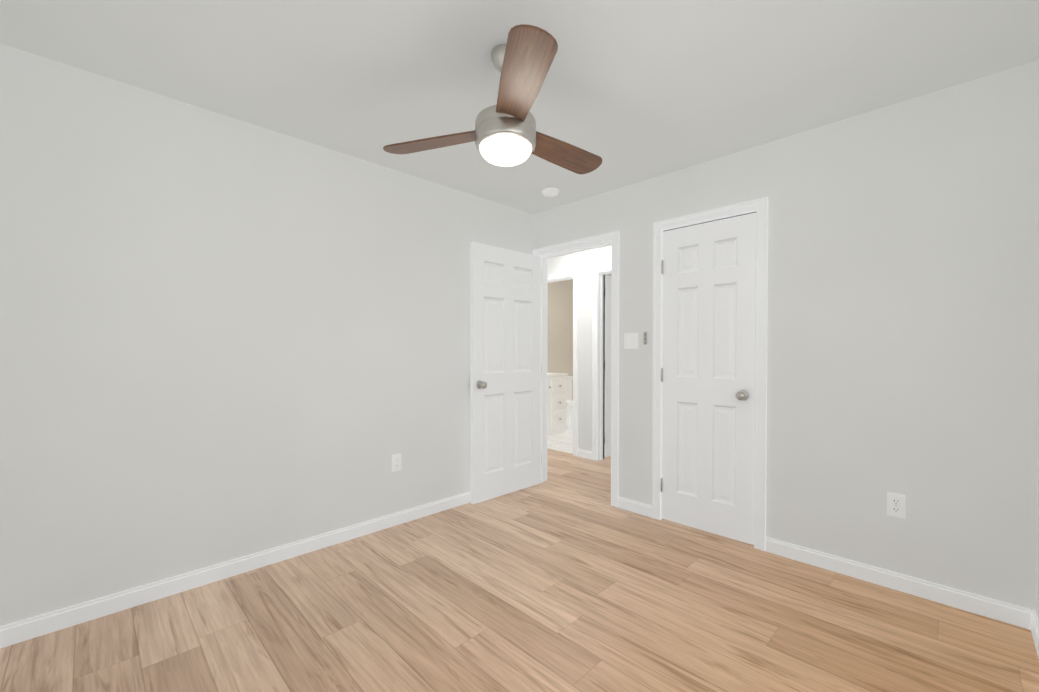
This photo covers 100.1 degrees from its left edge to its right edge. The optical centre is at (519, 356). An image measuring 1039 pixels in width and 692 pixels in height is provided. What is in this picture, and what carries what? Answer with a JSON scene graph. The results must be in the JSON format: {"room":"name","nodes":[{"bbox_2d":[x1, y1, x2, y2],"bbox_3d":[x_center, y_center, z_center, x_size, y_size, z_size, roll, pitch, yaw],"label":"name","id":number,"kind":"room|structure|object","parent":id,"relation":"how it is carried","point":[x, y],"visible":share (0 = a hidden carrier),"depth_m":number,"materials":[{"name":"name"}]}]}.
{"room":"empty bedroom","nodes":[
{"label":"empty bedroom","id":0,"kind":"room"},
{"bbox_2d":[0,43,533,626],"bbox_3d":[-1.136,-0.054,2.795,3.440,2.440,0.120,-1,1,-45],"label":"wall","id":1,"kind":"structure","parent":0,"point":[222,337],"depth_m":2.22,"materials":[{"name":"grey paint"}]},
{"bbox_2d":[0,491,470,647],"bbox_3d":[-1.052,1.123,2.798,3.300,0.085,0.015,-1,1,-45],"label":"baseboard","id":2,"kind":"structure","parent":1,"relation":"attached to","point":[80,613],"depth_m":2.21,"materials":[{"name":"white paint"}]},
{"bbox_2d":[392,454,400,471],"bbox_3d":[-0.847,0.733,3.002,0.070,0.115,0.008,-1,1,-45],"label":"electrical outlet","id":3,"kind":"object","parent":1,"relation":"attached to","point":[396,462],"visible":1,"depth_m":3.00,"materials":[{"name":"white plastic"}]},
{"bbox_2d":[0,449,1038,691],"bbox_3d":[0.426,1.187,3.453,6.560,0.060,5.010,-1,1,-45],"label":"floor","id":4,"kind":"structure","parent":0,"point":[566,577],"depth_m":1.91,"materials":[{"name":"brown wood"}]},
{"bbox_2d":[0,0,1038,213],"bbox_3d":[0.426,-1.333,3.419,6.560,0.100,5.010,-1,1,-45],"label":"ceiling","id":5,"kind":"structure","parent":0,"point":[632,92],"depth_m":1.88,"materials":[{"name":"white paint"}]},
{"bbox_2d":[383,24,601,173],"bbox_3d":[0.008,-1.036,1.901,0.948,0.453,1.036,-1,1,-45],"label":"ceiling fan","id":6,"kind":"object","parent":5,"relation":"hanging from","point":[504,133],"visible":1,"depth_m":1.71,"materials":[{"name":"brown wood"}]},
{"bbox_2d":[542,187,558,196],"bbox_3d":[0.240,-1.262,3.361,0.132,0.040,0.132,-1,1,-45],"label":"smoke detector","id":7,"kind":"object","parent":5,"relation":"attached to","point":[550,192],"visible":1,"depth_m":3.32,"materials":[{"name":"white plastic"}]},
{"bbox_2d":[547,428,572,453],"bbox_3d":[0.879,1.118,6.148,1.880,0.006,1.580,-1,1,-45],"label":"floor","id":8,"kind":"structure","parent":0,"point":[563,441],"depth_m":5.74,"materials":[{"name":"white tile"}]},
{"bbox_2d":[547,372,567,435],"bbox_3d":[0.293,0.617,6.256,0.634,0.994,0.574,-1,1,-45],"label":"bathroom vanity","id":9,"kind":"object","parent":8,"relation":"on","point":[556,402],"visible":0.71,"depth_m":6.13,"materials":[{"name":"white wood"}]},
{"bbox_2d":[562,376,572,429],"bbox_3d":[0.826,0.713,6.679,0.420,0.789,0.727,-1,1,-45],"label":"toilet","id":10,"kind":"object","parent":8,"relation":"on","point":[569,409],"visible":0.08,"depth_m":6.67,"materials":[{"name":"ceramic"}]},
{"bbox_2d":[547,279,572,399],"bbox_3d":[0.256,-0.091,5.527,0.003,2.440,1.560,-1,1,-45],"label":"wall","id":11,"kind":"structure","parent":0,"point":[559,326],"depth_m":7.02,"materials":[{"name":"beige paint"}]},
{"bbox_2d":[547,246,610,451],"bbox_3d":[1.342,-0.075,4.344,0.120,2.440,5.010,-1,1,-45],"label":"wall","id":12,"kind":"structure","parent":0,"point":[583,263],"depth_m":4.88,"materials":[{"name":"grey paint"}]},
{"bbox_2d":[547,270,577,455],"bbox_3d":[0.411,0.074,5.287,0.159,2.116,0.846,-1,1,-45],"label":"door frame","id":13,"kind":"structure","parent":12,"relation":"attached to","point":[564,276],"depth_m":4.96,"materials":[{"name":"white paint"}]},
{"bbox_2d":[577,449,591,459],"bbox_3d":[0.962,1.107,3.983,0.950,0.085,4.770,-1,1,-45],"label":"baseboard","id":14,"kind":"structure","parent":12,"relation":"attached to","point":[584,454],"depth_m":4.88,"materials":[{"name":"white paint"}]},
{"bbox_2d":[592,265,610,460],"bbox_3d":[1.163,0.085,4.514,0.138,2.116,0.894,-1,1,-45],"label":"door frame","id":15,"kind":"structure","parent":12,"relation":"attached to","point":[598,352],"depth_m":4.77,"materials":[{"name":"white paint"}]},
{"bbox_2d":[604,275,610,456],"bbox_3d":[1.219,0.108,5.106,0.762,2.030,0.171,-1,1,-43],"label":"hall door","id":16,"kind":"structure","parent":12,"relation":"in","point":[607,444],"depth_m":4.87,"materials":[{"name":"white paint"}]},
{"bbox_2d":[534,60,1038,612],"bbox_3d":[0.582,-0.065,3.591,0.120,2.440,5.010,-1,1,-45],"label":"wall","id":17,"kind":"structure","parent":0,"point":[902,298],"depth_m":2.19,"materials":[{"name":"grey paint"}]},
{"bbox_2d":[470,242,540,503],"bbox_3d":[-0.083,0.127,3.633,0.777,2.030,0.145,-1,1,-44],"label":"door","id":18,"kind":"structure","parent":17,"relation":"in","point":[505,371],"depth_m":3.59,"materials":[{"name":"white paint"}]},
{"bbox_2d":[532,231,618,507],"bbox_3d":[0.483,0.096,3.693,0.156,2.116,0.909,-1,1,-45],"label":"door frame","id":19,"kind":"structure","parent":17,"relation":"attached to","point":[611,239],"depth_m":3.40,"materials":[{"name":"white paint"}]},
{"bbox_2d":[624,333,638,348],"bbox_3d":[0.834,-0.116,3.245,0.010,0.115,0.116,-1,1,-45],"label":"switch plate","id":20,"kind":"object","parent":17,"relation":"attached to","point":[631,340],"visible":1,"depth_m":3.24,"materials":[{"name":"white plastic"}]},
{"bbox_2d":[618,496,651,517],"bbox_3d":[0.857,1.117,3.235,0.013,0.085,0.286,-1,1,-45],"label":"baseboard","id":21,"kind":"structure","parent":17,"relation":"attached to","point":[644,509],"depth_m":3.22,"materials":[{"name":"white paint"}]},
{"bbox_2d":[643,332,646,343],"bbox_3d":[0.911,-0.133,3.161,0.018,0.090,0.028,-1,1,-45],"label":"bracket","id":22,"kind":"object","parent":17,"relation":"attached to","point":[645,338],"visible":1,"depth_m":3.16,"materials":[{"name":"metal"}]},
{"bbox_2d":[661,212,755,544],"bbox_3d":[1.232,0.137,2.879,0.171,2.030,0.606,-1,1,-45],"label":"closet door","id":23,"kind":"structure","parent":17,"relation":"in","point":[708,270],"depth_m":2.84,"materials":[{"name":"white paint"}]},
{"bbox_2d":[652,197,767,551],"bbox_3d":[1.258,0.107,2.899,0.138,2.114,0.734,-1,1,-45],"label":"trim","id":24,"kind":"structure","parent":17,"relation":"attached to","point":[759,207],"depth_m":2.64,"materials":[{"name":"white paint"}]},
{"bbox_2d":[765,537,1023,627],"bbox_3d":[1.835,1.130,2.249,0.013,0.085,1.017,-1,1,-45],"label":"baseboard","id":25,"kind":"structure","parent":17,"relation":"attached to","point":[977,604],"depth_m":2.16,"materials":[{"name":"white paint"}]},
{"bbox_2d":[887,492,905,518],"bbox_3d":[1.894,0.749,2.187,0.008,0.115,0.070,-1,1,-45],"label":"electrical outlet","id":26,"kind":"object","parent":17,"relation":"attached to","point":[896,504],"visible":1,"depth_m":2.18,"materials":[{"name":"white plastic"}]},
{"bbox_2d":[1035,421,1038,620],"bbox_3d":[1.040,-0.025,0.602,3.440,2.440,0.120,-1,1,-45],"label":"wall","id":27,"kind":"structure","parent":0,"point":[1037,581],"depth_m":1.84,"materials":[{"name":"grey paint"}]},
{"bbox_2d":[1024,608,1038,658],"bbox_3d":[1.035,1.151,0.708,3.320,0.085,0.015,-1,1,-45],"label":"baseboard","id":28,"kind":"structure","parent":27,"relation":"attached to","point":[1031,622],"depth_m":1.83,"materials":[{"name":"white paint"}]}
]}

